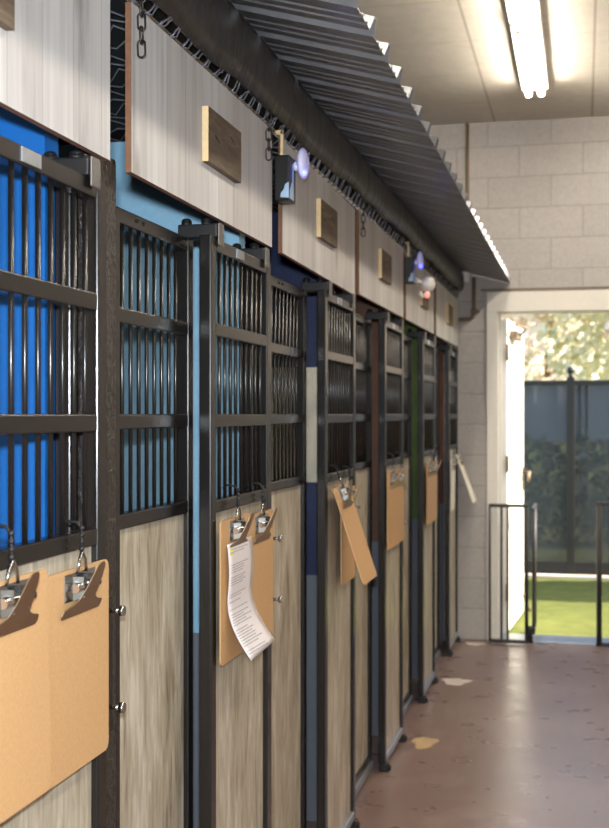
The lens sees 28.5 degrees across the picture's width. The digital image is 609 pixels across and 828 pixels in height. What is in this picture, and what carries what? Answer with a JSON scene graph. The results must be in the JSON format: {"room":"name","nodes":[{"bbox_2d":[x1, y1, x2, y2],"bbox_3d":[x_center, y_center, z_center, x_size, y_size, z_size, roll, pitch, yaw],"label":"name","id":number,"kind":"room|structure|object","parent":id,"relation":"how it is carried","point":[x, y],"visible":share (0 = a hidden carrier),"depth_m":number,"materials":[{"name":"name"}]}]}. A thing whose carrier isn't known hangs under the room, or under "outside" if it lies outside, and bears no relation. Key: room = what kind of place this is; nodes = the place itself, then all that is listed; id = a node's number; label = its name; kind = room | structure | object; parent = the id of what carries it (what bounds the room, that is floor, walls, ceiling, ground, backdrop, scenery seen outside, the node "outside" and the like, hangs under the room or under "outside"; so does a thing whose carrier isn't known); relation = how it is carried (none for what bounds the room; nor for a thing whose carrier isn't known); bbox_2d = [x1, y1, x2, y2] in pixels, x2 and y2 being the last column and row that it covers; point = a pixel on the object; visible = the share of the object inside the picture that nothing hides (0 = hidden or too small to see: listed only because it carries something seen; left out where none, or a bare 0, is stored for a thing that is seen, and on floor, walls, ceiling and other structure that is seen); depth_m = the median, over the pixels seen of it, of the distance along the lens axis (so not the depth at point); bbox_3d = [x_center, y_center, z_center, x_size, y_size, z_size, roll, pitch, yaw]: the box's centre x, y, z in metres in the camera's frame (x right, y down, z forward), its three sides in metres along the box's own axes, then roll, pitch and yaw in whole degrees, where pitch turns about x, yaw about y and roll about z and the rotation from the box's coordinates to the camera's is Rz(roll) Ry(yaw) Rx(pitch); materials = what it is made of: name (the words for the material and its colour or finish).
{"room":"dog kennel","nodes":[
{"label":"dog kennel","id":0,"kind":"room"},
{"bbox_2d":[126,0,608,132],"bbox_3d":[0.783,-1.970,2.267,5.700,0.100,11.570,0,0,13],"label":"ceiling","id":1,"kind":"structure","parent":0,"point":[457,58],"depth_m":6.46,"materials":[{"name":"beige paint"}]},
{"bbox_2d":[505,0,540,31],"bbox_3d":[0.919,-1.873,5.156,0.150,0.093,1.200,0,0,13],"label":"fluorescent fixture","id":2,"kind":"object","parent":1,"relation":"attached to","point":[518,11],"visible":1,"depth_m":5.55,"materials":[{"name":"white paint"}]},
{"bbox_2d":[510,17,547,97],"bbox_3d":[1.197,-1.873,6.354,0.150,0.093,1.200,0,0,13],"label":"fluorescent fixture","id":3,"kind":"object","parent":1,"relation":"attached to","point":[529,48],"visible":0.7,"depth_m":6.25,"materials":[{"name":"white paint"}]},
{"bbox_2d":[274,116,608,639],"bbox_3d":[2.068,-0.215,7.804,5.300,3.410,0.200,0,0,13],"label":"wall","id":4,"kind":"structure","parent":0,"point":[539,189],"depth_m":7.86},
{"bbox_2d":[136,0,463,290],"bbox_3d":[0.142,-0.853,4.208,0.095,0.176,7.663,0,0,13],"label":"beam","id":5,"kind":"structure","parent":4,"relation":"attached to","point":[216,28],"depth_m":3.22,"materials":[{"name":"black metal"}]},
{"bbox_2d":[137,0,145,58],"bbox_3d":[-0.299,-0.758,2.202,0.015,0.211,0.014,0,0,-32],"label":"chain","id":6,"kind":"object","parent":5,"relation":"hanging from","point":[142,14],"visible":1,"depth_m":2.20,"materials":[{"name":"metal"}]},
{"bbox_2d":[125,2,271,246],"bbox_3d":[-0.206,-0.595,2.677,0.012,0.310,1.012,0,0,13],"label":"wood board","id":7,"kind":"object","parent":6,"relation":"hanging from","point":[167,89],"visible":0.79,"depth_m":2.46,"materials":[{"name":"beige wood"}]},
{"bbox_2d":[202,106,240,182],"bbox_3d":[-0.185,-0.605,2.712,0.018,0.120,0.256,0,0,13],"label":"plaque","id":8,"kind":"object","parent":7,"relation":"attached to","point":[221,141],"visible":1,"depth_m":2.68,"materials":[{"name":"brown wood"}]},
{"bbox_2d":[274,130,309,204],"bbox_3d":[-0.030,-0.660,3.223,0.079,0.190,0.118,0,0,13],"label":"light","id":9,"kind":"object","parent":7,"relation":"attached to","point":[285,166],"visible":1,"depth_m":3.18,"materials":[{"name":"black plastic"}]},
{"bbox_2d":[265,110,271,160],"bbox_3d":[-0.092,-0.758,3.093,0.015,0.211,0.014,0,0,-32],"label":"chain","id":10,"kind":"object","parent":5,"relation":"hanging from","point":[268,120],"visible":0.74,"depth_m":3.09,"materials":[{"name":"metal"}]},
{"bbox_2d":[278,140,354,293],"bbox_3d":[0.055,-0.589,3.803,0.012,0.310,1.070,0,-1,13],"label":"wood board","id":11,"kind":"object","parent":5,"relation":"hanging from","point":[298,241],"visible":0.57,"depth_m":3.67,"materials":[{"name":"beige wood"}]},
{"bbox_2d":[317,198,337,247],"bbox_3d":[0.073,-0.605,3.822,0.018,0.120,0.256,0,0,13],"label":"plaque","id":12,"kind":"object","parent":11,"relation":"attached to","point":[327,217],"visible":1,"depth_m":3.79,"materials":[{"name":"brown wood"}]},
{"bbox_2d":[361,198,365,236],"bbox_3d":[0.216,-0.758,4.423,0.015,0.211,0.014,0,0,-32],"label":"chain","id":13,"kind":"object","parent":5,"relation":"hanging from","point":[363,200],"visible":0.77,"depth_m":4.42,"materials":[{"name":"metal"}]},
{"bbox_2d":[356,210,402,317],"bbox_3d":[0.321,-0.595,4.948,0.012,0.310,1.115,0,0,13],"label":"wood board","id":14,"kind":"object","parent":13,"relation":"hanging from","point":[369,286],"visible":0.86,"depth_m":4.77,"materials":[{"name":"beige wood"}]},
{"bbox_2d":[379,248,391,284],"bbox_3d":[0.333,-0.605,4.943,0.018,0.120,0.256,0,0,13],"label":"plaque","id":15,"kind":"object","parent":14,"relation":"attached to","point":[385,260],"visible":1,"depth_m":4.90,"materials":[{"name":"brown wood"}]},
{"bbox_2d":[229,0,510,283],"bbox_3d":[0.301,-0.917,4.070,0.347,0.126,7.865,0,0,13],"label":"canopy","id":16,"kind":"object","parent":5,"relation":"on","point":[330,47],"visible":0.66,"depth_m":3.51,"materials":[{"name":"grey metal"}]},
{"bbox_2d":[403,252,433,333],"bbox_3d":[0.586,-0.595,6.090,0.012,0.310,1.070,0,0,13],"label":"wood board","id":17,"kind":"object","parent":5,"relation":"hanging from","point":[413,312],"visible":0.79,"depth_m":5.95,"materials":[{"name":"beige wood"}]},
{"bbox_2d":[404,242,435,298],"bbox_3d":[0.529,-0.662,5.561,0.194,0.256,0.079,0,0,-40],"label":"light","id":18,"kind":"object","parent":17,"relation":"attached to","point":[427,284],"visible":1,"depth_m":5.52,"materials":[{"name":"black plastic"}]},
{"bbox_2d":[420,289,428,309],"bbox_3d":[0.615,-0.605,6.160,0.018,0.120,0.256,0,0,13],"label":"plaque","id":19,"kind":"object","parent":17,"relation":"attached to","point":[424,302],"visible":0.41,"depth_m":6.11,"materials":[{"name":"brown wood"}]},
{"bbox_2d":[434,280,457,346],"bbox_3d":[0.869,-0.595,7.308,0.012,0.310,1.230,0,0,13],"label":"wood board","id":20,"kind":"object","parent":5,"relation":"hanging from","point":[442,330],"visible":0.79,"depth_m":7.12,"materials":[{"name":"beige wood"}]},
{"bbox_2d":[446,303,452,325],"bbox_3d":[0.887,-0.605,7.329,0.018,0.120,0.256,0,0,13],"label":"plaque","id":21,"kind":"object","parent":20,"relation":"attached to","point":[449,309],"visible":1,"depth_m":7.25,"materials":[{"name":"brown wood"}]},
{"bbox_2d":[464,272,468,281],"bbox_3d":[1.069,-0.905,7.913,0.035,0.070,0.040,0,0,13],"label":"junction box","id":22,"kind":"object","parent":4,"relation":"attached to","point":[466,275],"visible":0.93,"depth_m":7.89,"materials":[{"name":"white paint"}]},
{"bbox_2d":[466,123,468,200],"bbox_3d":[1.076,-1.450,7.918,0.022,0.940,0.022,0,0,13],"label":"conduit pipe","id":23,"kind":"object","parent":4,"relation":"attached to","point":[467,124],"visible":0.47,"depth_m":7.91,"materials":[{"name":"metal"}]},
{"bbox_2d":[458,277,479,321],"bbox_3d":[1.072,-0.755,7.917,0.170,0.291,0.039,0,0,13],"label":"conduit pipe","id":24,"kind":"object","parent":4,"relation":"attached to","point":[474,311],"visible":0.93,"depth_m":7.90,"materials":[{"name":"metal"}]},
{"bbox_2d":[502,319,531,632],"bbox_3d":[1.524,0.417,8.482,0.151,2.115,0.980,0,0,17],"label":"door","id":25,"kind":"structure","parent":4,"relation":"in","point":[513,472],"depth_m":8.34,"materials":[{"name":"white paint"}]},
{"bbox_2d":[481,286,608,290],"bbox_3d":[1.827,-0.815,7.751,1.365,0.014,0.014,0,0,13],"label":"trim","id":26,"kind":"structure","parent":4,"relation":"attached to","point":[593,287],"depth_m":7.80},
{"bbox_2d":[487,289,608,640],"bbox_3d":[1.751,0.345,7.866,1.089,2.290,0.224,0,0,13],"label":"trim","id":27,"kind":"structure","parent":4,"relation":"attached to","point":[499,304],"depth_m":7.87,"materials":[{"name":"white paint"}]},
{"bbox_2d":[498,633,608,645],"bbox_3d":[1.753,1.484,7.873,0.965,0.012,0.250,0,0,13],"label":"trim","id":28,"kind":"structure","parent":4,"relation":"attached to","point":[548,639],"depth_m":7.87,"materials":[{"name":"metal"}]},
{"bbox_2d":[306,638,608,827],"bbox_3d":[0.783,1.540,2.267,5.700,0.100,11.570,0,0,13],"label":"floor","id":29,"kind":"structure","parent":0,"point":[524,743],"depth_m":5.31,"materials":[{"name":"concrete"}]},
{"bbox_2d":[0,107,57,546],"bbox_3d":[-1.170,0.372,2.245,1.505,2.235,0.055,0,0,13],"label":"wall","id":30,"kind":"structure","parent":29,"relation":"on","point":[13,127],"depth_m":2.06,"materials":[{"name":"blue paint"}]},
{"bbox_2d":[0,135,105,827],"bbox_3d":[-0.433,0.523,1.823,0.108,1.933,0.525,0,0,13],"label":"sliding door","id":31,"kind":"structure","parent":30,"relation":"in","point":[79,800],"depth_m":1.92,"materials":[{"name":"brown metal"}]},
{"bbox_2d":[0,524,51,823],"bbox_3d":[-0.402,0.352,1.657,0.077,0.401,0.245,-1,0,13],"label":"clipboard","id":32,"kind":"object","parent":31,"relation":"hanging from","point":[25,708],"visible":1,"depth_m":1.68,"materials":[{"name":"brown wood"}]},
{"bbox_2d":[48,519,108,788],"bbox_3d":[-0.360,0.371,1.935,0.077,0.401,0.245,0,0,13],"label":"clipboard","id":33,"kind":"object","parent":31,"relation":"hanging from","point":[78,597],"visible":0.99,"depth_m":1.92,"materials":[{"name":"brown wood"}]},
{"bbox_2d":[78,148,115,827],"bbox_3d":[-0.370,0.512,2.142,0.029,1.955,0.115,0,0,13],"label":"post","id":34,"kind":"object","parent":29,"relation":"on","point":[107,168],"visible":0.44,"depth_m":2.16,"materials":[{"name":"black metal"}]},
{"bbox_2d":[55,187,192,827],"bbox_3d":[-0.310,0.541,2.389,0.096,1.873,0.670,0,0,13],"label":"panel","id":35,"kind":"object","parent":29,"relation":"on","point":[153,610],"visible":0.63,"depth_m":2.49,"materials":[{"name":"beige wood"}]},
{"bbox_2d":[58,142,244,827],"bbox_3d":[-0.901,0.372,3.404,1.505,2.235,0.055,0,0,13],"label":"wall","id":36,"kind":"structure","parent":29,"relation":"on","point":[133,195],"depth_m":3.25,"materials":[{"name":"blue paint"}]},
{"bbox_2d":[178,218,270,827],"bbox_3d":[-0.180,0.523,2.913,0.108,1.933,0.525,0,0,13],"label":"sliding door","id":37,"kind":"structure","parent":36,"relation":"in","point":[235,696],"depth_m":2.80,"materials":[{"name":"beige wood"}]},
{"bbox_2d":[219,484,253,665],"bbox_3d":[-0.156,0.364,2.798,0.077,0.401,0.245,0,0,13],"label":"clipboard","id":38,"kind":"object","parent":37,"relation":"hanging from","point":[236,529],"visible":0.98,"depth_m":2.73,"materials":[{"name":"brown wood"}]},
{"bbox_2d":[227,536,274,660],"bbox_3d":[-0.123,0.426,2.806,0.057,0.262,0.217,0,0,13],"label":"printed sheet","id":39,"kind":"object","parent":38,"relation":"attached to","point":[253,635],"visible":0.98,"depth_m":2.80,"materials":[{"name":"white paper"}]},
{"bbox_2d":[248,482,277,633],"bbox_3d":[-0.107,0.372,3.030,0.077,0.401,0.245,0,0,13],"label":"clipboard","id":40,"kind":"object","parent":37,"relation":"hanging from","point":[262,522],"visible":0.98,"depth_m":3.04,"materials":[{"name":"brown wood"}]},
{"bbox_2d":[243,268,305,827],"bbox_3d":[-0.066,0.541,3.506,0.066,1.873,0.670,0,0,13],"label":"panel","id":41,"kind":"object","parent":29,"relation":"on","point":[288,494],"visible":0.64,"depth_m":3.64,"materials":[{"name":"brown metal"}]},
{"bbox_2d":[245,212,333,820],"bbox_3d":[-0.630,0.372,4.573,1.505,2.235,0.055,0,0,13],"label":"wall","id":42,"kind":"structure","parent":29,"relation":"on","point":[282,268],"depth_m":4.39,"materials":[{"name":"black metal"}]},
{"bbox_2d":[272,367,316,482],"bbox_3d":[-0.025,0.040,4.394,0.205,0.420,0.019,0,0,13],"label":"board","id":43,"kind":"object","parent":42,"relation":"attached to","point":[311,372],"visible":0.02,"depth_m":4.37,"materials":[{"name":"beige paint"}]},
{"bbox_2d":[301,277,359,827],"bbox_3d":[0.093,0.523,4.089,0.108,1.933,0.525,0,0,13],"label":"sliding door","id":44,"kind":"structure","parent":42,"relation":"in","point":[336,313],"depth_m":4.03,"materials":[{"name":"brown metal"}]},
{"bbox_2d":[341,466,360,585],"bbox_3d":[0.156,0.379,4.162,0.077,0.401,0.245,0,0,13],"label":"clipboard","id":45,"kind":"object","parent":44,"relation":"hanging from","point":[347,557],"visible":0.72,"depth_m":4.14,"materials":[{"name":"brown wood"}]},
{"bbox_2d":[329,465,376,584],"bbox_3d":[0.143,0.357,3.955,0.156,0.380,0.245,0,0,13],"label":"clipboard","id":46,"kind":"object","parent":44,"relation":"hanging from","point":[343,493],"visible":0.98,"depth_m":3.93,"materials":[{"name":"brown wood"}]},
{"bbox_2d":[334,254,385,735],"bbox_3d":[-0.357,0.372,5.747,1.505,2.235,0.055,0,0,13],"label":"wall","id":47,"kind":"structure","parent":29,"relation":"on","point":[362,304],"depth_m":5.56,"materials":[{"name":"brown paint"}]},
{"bbox_2d":[366,308,406,771],"bbox_3d":[0.360,0.523,5.242,0.108,1.933,0.525,0,0,13],"label":"sliding door","id":48,"kind":"structure","parent":47,"relation":"in","point":[390,332],"depth_m":5.14,"materials":[{"name":"brown metal"}]},
{"bbox_2d":[387,453,401,549],"bbox_3d":[0.376,0.364,5.087,0.077,0.401,0.245,0,0,13],"label":"clipboard","id":49,"kind":"object","parent":48,"relation":"hanging from","point":[392,477],"visible":0.99,"depth_m":5.06,"materials":[{"name":"brown wood"}]},
{"bbox_2d":[395,452,408,544],"bbox_3d":[0.426,0.369,5.327,0.077,0.401,0.245,0,0,13],"label":"clipboard","id":50,"kind":"object","parent":48,"relation":"hanging from","point":[400,483],"visible":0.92,"depth_m":5.33,"materials":[{"name":"brown wood"}]},
{"bbox_2d":[356,313,372,794],"bbox_3d":[0.208,0.541,4.689,0.066,1.873,0.670,0,0,13],"label":"gate","id":51,"kind":"object","parent":29,"relation":"on","point":[364,762],"visible":0.41,"depth_m":4.89,"materials":[{"name":"brown metal"}]},
{"bbox_2d":[386,310,420,678],"bbox_3d":[-0.081,0.372,6.940,1.505,2.235,0.055,0,0,13],"label":"wall","id":52,"kind":"structure","parent":29,"relation":"on","point":[407,325],"depth_m":6.75,"materials":[{"name":"green paint"}]},
{"bbox_2d":[407,329,437,703],"bbox_3d":[0.635,0.523,6.425,0.108,1.933,0.525,0,0,13],"label":"sliding door","id":53,"kind":"structure","parent":52,"relation":"in","point":[426,676],"depth_m":6.35,"materials":[{"name":"brown metal"}]},
{"bbox_2d":[425,448,437,525],"bbox_3d":[0.667,0.379,6.343,0.077,0.401,0.245,0,0,13],"label":"clipboard","id":54,"kind":"object","parent":53,"relation":"hanging from","point":[430,467],"visible":0.99,"depth_m":6.32,"materials":[{"name":"brown wood"}]},
{"bbox_2d":[431,447,441,520],"bbox_3d":[0.716,0.382,6.573,0.077,0.401,0.245,0,0,13],"label":"clipboard","id":55,"kind":"object","parent":53,"relation":"hanging from","point":[435,471],"visible":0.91,"depth_m":6.57,"materials":[{"name":"brown wood"}]},
{"bbox_2d":[403,334,412,715],"bbox_3d":[0.480,0.541,5.858,0.066,1.873,0.670,0,0,13],"label":"panel","id":56,"kind":"object","parent":29,"relation":"on","point":[407,341],"visible":0.41,"depth_m":6.11,"materials":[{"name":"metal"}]},
{"bbox_2d":[411,737,438,748],"bbox_3d":[0.540,1.489,5.427,0.127,0.001,0.208,0,0,13],"label":"stain","id":57,"kind":"object","parent":29,"relation":"on","point":[422,742],"visible":1,"depth_m":5.44,"materials":[{"name":"beige"}]},
{"bbox_2d":[421,329,443,640],"bbox_3d":[0.181,0.372,8.066,1.505,2.235,0.055,0,0,13],"label":"wall","id":58,"kind":"structure","parent":29,"relation":"on","point":[438,340],"depth_m":7.87,"materials":[{"name":"orange paint"}]},
{"bbox_2d":[436,342,460,655],"bbox_3d":[0.915,0.523,7.633,0.108,1.933,0.525,0,0,13],"label":"sliding door","id":59,"kind":"structure","parent":58,"relation":"in","point":[451,353],"depth_m":7.56,"materials":[{"name":"brown metal"}]},
{"bbox_2d":[450,446,459,510],"bbox_3d":[0.932,0.399,7.503,0.077,0.401,0.245,0,0,13],"label":"clipboard","id":60,"kind":"object","parent":59,"relation":"hanging from","point":[453,462],"visible":0.97,"depth_m":7.47,"materials":[{"name":"wood"}]},
{"bbox_2d":[456,446,475,502],"bbox_3d":[1.018,0.378,7.750,0.164,0.377,0.245,0,0,13],"label":"clipboard","id":61,"kind":"object","parent":59,"relation":"hanging from","point":[460,461],"visible":0.94,"depth_m":7.72,"materials":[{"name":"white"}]},
{"bbox_2d":[435,348,439,661],"bbox_3d":[0.757,0.541,7.051,0.066,1.873,0.670,0,0,13],"label":"panel","id":62,"kind":"object","parent":29,"relation":"on","point":[437,650],"visible":0.19,"depth_m":7.35,"materials":[{"name":"brown metal"}]},
{"bbox_2d":[441,678,471,685],"bbox_3d":[0.829,1.489,6.684,0.169,0.001,0.175,0,0,36],"label":"stain","id":63,"kind":"object","parent":29,"relation":"on","point":[450,681],"visible":1,"depth_m":6.68,"materials":[{"name":"beige"}]},
{"bbox_2d":[466,642,485,645],"bbox_3d":[1.105,1.489,7.763,0.132,0.001,0.127,0,0,13],"label":"stain","id":64,"kind":"object","parent":29,"relation":"on","point":[468,643],"visible":1,"depth_m":7.79,"materials":[{"name":"beige"}]},
{"bbox_2d":[489,502,608,646],"bbox_3d":[1.736,1.021,7.909,1.003,0.922,0.487,0,0,13],"label":"gate","id":65,"kind":"object","parent":29,"relation":"on","point":[529,630],"visible":1,"depth_m":7.77,"materials":[{"name":"black metal"}]},
{"bbox_3d":[-1.896,-0.215,2.888,0.200,3.410,11.570,0,0,13],"label":"wall","id":66,"kind":"structure","parent":0,"visible":0},
{"bbox_2d":[58,0,356,253],"bbox_3d":[-0.644,-0.776,4.392,1.560,0.008,7.665,0,0,13],"label":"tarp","id":67,"kind":"object","parent":66,"relation":"attached to","point":[117,36],"visible":0.02,"depth_m":2.79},
{"bbox_2d":[67,0,458,297],"bbox_3d":[-0.162,-0.778,4.249,0.666,0.052,7.571,0,0,13],"label":"chain link mesh","id":68,"kind":"object","parent":67,"relation":"on","point":[147,13],"visible":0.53,"depth_m":3.23,"materials":[{"name":"metal"}]},
{"label":"outside","id":69,"kind":"structure","parent":0,"visible":0},
{"bbox_3d":[8.037,1.650,34.630,60.000,0.280,48.900,0,0,13],"label":"grass field","id":70,"kind":"object","parent":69,"visible":0},
{"bbox_2d":[502,314,547,365],"bbox_3d":[1.951,-1.980,21.106,4.815,6.989,4.936,0,0,13],"label":"autumn tree","id":71,"kind":"object","parent":70,"relation":"on","point":[535,320],"visible":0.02,"depth_m":20.35,"materials":[{"name":"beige plant"}]},
{"bbox_2d":[502,314,608,379],"bbox_3d":[6.588,-3.439,32.328,4.915,9.906,4.850,0,0,13],"label":"autumn tree","id":72,"kind":"object","parent":70,"relation":"on","point":[548,374],"visible":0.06,"depth_m":31.59,"materials":[{"name":"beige plant"}]},
{"bbox_2d":[524,366,608,574],"bbox_3d":[2.553,0.536,11.001,12.000,1.948,0.082,0,0,13],"label":"mesh fence","id":73,"kind":"object","parent":70,"relation":"on","point":[566,422],"visible":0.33,"depth_m":11.05,"materials":[{"name":"black metal"}]},
{"bbox_2d":[524,573,608,579],"bbox_3d":[2.521,1.505,10.861,12.000,0.090,0.100,0,0,13],"label":"curb","id":74,"kind":"object","parent":70,"relation":"on","point":[539,575],"visible":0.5,"depth_m":10.85,"materials":[{"name":"white concrete"}]},
{"bbox_2d":[536,313,608,379],"bbox_3d":[7.176,-2.476,25.423,4.841,7.980,4.892,0,0,13],"label":"autumn tree","id":75,"kind":"object","parent":70,"relation":"on","point":[595,339],"visible":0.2,"depth_m":25.27,"materials":[{"name":"green plant"}]},
{"bbox_2d":[603,318,608,336],"bbox_3d":[7.277,-1.941,19.863,4.848,6.912,4.913,0,0,13],"label":"autumn tree","id":76,"kind":"object","parent":70,"relation":"on","point":[606,329],"visible":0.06,"depth_m":20.45,"materials":[{"name":"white plant"}]},
{"bbox_3d":[-0.344,-0.823,2.009,0.019,0.211,0.019,0,0,13],"label":"chain","id":77,"kind":"object","parent":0,"visible":0},
{"bbox_2d":[0,0,109,160],"bbox_3d":[-0.460,-0.595,1.582,0.012,0.310,1.034,0,0,13],"label":"wood board","id":78,"kind":"object","parent":77,"relation":"hanging from","point":[55,62],"visible":1,"depth_m":1.89,"materials":[{"name":"beige wood"}]},
{"bbox_2d":[0,0,14,30],"bbox_3d":[-0.447,-0.605,1.582,0.018,0.120,0.256,0,0,13],"label":"plaque","id":79,"kind":"object","parent":78,"relation":"attached to","point":[7,7],"visible":1,"depth_m":1.69,"materials":[{"name":"brown wood"}]},
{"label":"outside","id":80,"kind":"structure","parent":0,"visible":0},
{"bbox_2d":[509,578,608,636],"bbox_3d":[2.178,1.520,9.386,12.000,0.060,2.930,0,0,13],"label":"lawn","id":81,"kind":"structure","parent":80,"point":[565,607],"depth_m":9.19,"materials":[{"name":"green plant"}]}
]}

